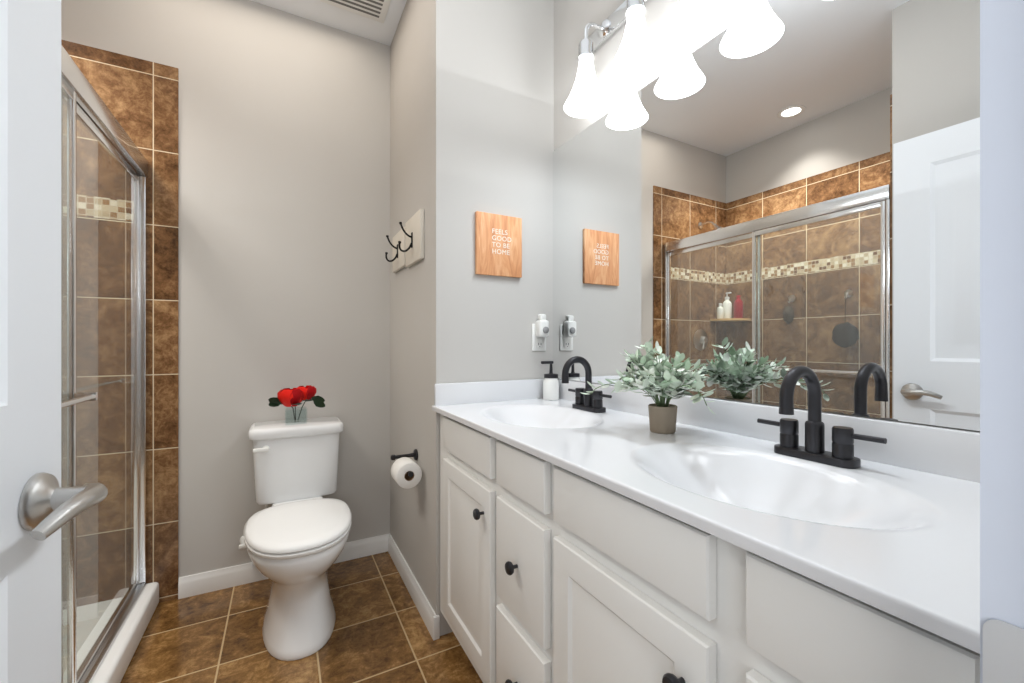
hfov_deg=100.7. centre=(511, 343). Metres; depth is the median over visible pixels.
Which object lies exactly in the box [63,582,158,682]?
shower pan
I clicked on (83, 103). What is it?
shower
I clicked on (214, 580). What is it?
baseboard
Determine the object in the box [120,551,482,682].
floor
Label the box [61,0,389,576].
wall
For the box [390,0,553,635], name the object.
wall
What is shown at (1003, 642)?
strike plate
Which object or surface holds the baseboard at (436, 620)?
attached to the wall at (472, 81)
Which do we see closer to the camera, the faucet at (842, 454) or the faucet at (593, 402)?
the faucet at (842, 454)
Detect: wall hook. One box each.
[385,227,404,272]
[398,209,423,267]
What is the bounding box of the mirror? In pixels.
[553,0,979,430]
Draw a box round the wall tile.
[61,39,178,609]
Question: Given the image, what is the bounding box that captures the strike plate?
[983,619,1023,682]
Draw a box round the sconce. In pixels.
[564,0,738,117]
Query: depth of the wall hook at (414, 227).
1.81 m
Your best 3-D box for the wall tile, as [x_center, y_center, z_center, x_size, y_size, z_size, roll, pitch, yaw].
[-1.841,-0.044,1.648,0.870,2.315,0.008,0,0,-28]
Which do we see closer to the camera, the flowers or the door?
the door
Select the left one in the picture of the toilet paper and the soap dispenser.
the toilet paper
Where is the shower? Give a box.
[61,45,147,682]
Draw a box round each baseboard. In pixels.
[178,533,389,598]
[388,534,436,640]
[433,615,439,639]
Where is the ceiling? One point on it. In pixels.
(318, 11)
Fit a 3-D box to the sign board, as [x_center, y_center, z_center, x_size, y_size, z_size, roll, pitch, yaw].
[-0.052,-0.399,1.724,0.205,0.247,0.017,0,0,-28]
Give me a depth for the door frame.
0.27 m
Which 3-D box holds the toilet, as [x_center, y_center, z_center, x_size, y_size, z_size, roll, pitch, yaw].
[-0.899,0.740,1.745,0.429,0.744,0.733,0,0,-28]
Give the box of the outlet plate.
[532,314,548,350]
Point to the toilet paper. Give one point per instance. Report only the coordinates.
(407, 474)
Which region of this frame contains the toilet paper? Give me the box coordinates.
[391,449,421,488]
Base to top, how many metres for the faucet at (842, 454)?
0.190 m
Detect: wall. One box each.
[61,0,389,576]
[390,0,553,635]
[554,0,979,432]
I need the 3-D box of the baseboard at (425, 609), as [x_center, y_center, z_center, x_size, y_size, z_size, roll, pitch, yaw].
[-0.473,1.069,1.934,0.014,0.088,0.777,0,0,-28]
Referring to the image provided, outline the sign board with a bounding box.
[475,211,521,277]
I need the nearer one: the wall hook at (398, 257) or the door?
the door
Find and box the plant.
[580,337,715,433]
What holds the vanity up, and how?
on the floor
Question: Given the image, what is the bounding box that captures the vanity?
[432,379,979,682]
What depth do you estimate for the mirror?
0.97 m
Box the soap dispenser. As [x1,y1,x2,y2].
[541,361,558,399]
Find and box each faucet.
[562,356,611,412]
[757,365,886,468]
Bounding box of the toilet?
[239,417,350,660]
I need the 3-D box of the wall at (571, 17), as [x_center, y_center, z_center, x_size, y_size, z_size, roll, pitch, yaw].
[0.667,-0.247,1.072,0.100,2.720,3.650,0,0,-28]
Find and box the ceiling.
[251,0,406,45]
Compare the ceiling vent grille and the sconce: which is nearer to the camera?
the sconce
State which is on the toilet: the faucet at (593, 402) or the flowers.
the flowers
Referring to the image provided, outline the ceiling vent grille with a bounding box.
[320,0,390,22]
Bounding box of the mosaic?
[63,193,133,221]
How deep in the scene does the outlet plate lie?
1.80 m
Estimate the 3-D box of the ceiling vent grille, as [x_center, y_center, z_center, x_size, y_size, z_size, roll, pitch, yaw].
[-0.698,-1.600,1.919,0.290,0.014,0.290,0,0,-28]
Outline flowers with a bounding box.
[268,385,324,422]
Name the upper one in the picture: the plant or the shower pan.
the plant
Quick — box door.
[0,0,107,682]
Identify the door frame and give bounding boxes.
[980,0,1023,682]
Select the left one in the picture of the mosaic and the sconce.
the mosaic

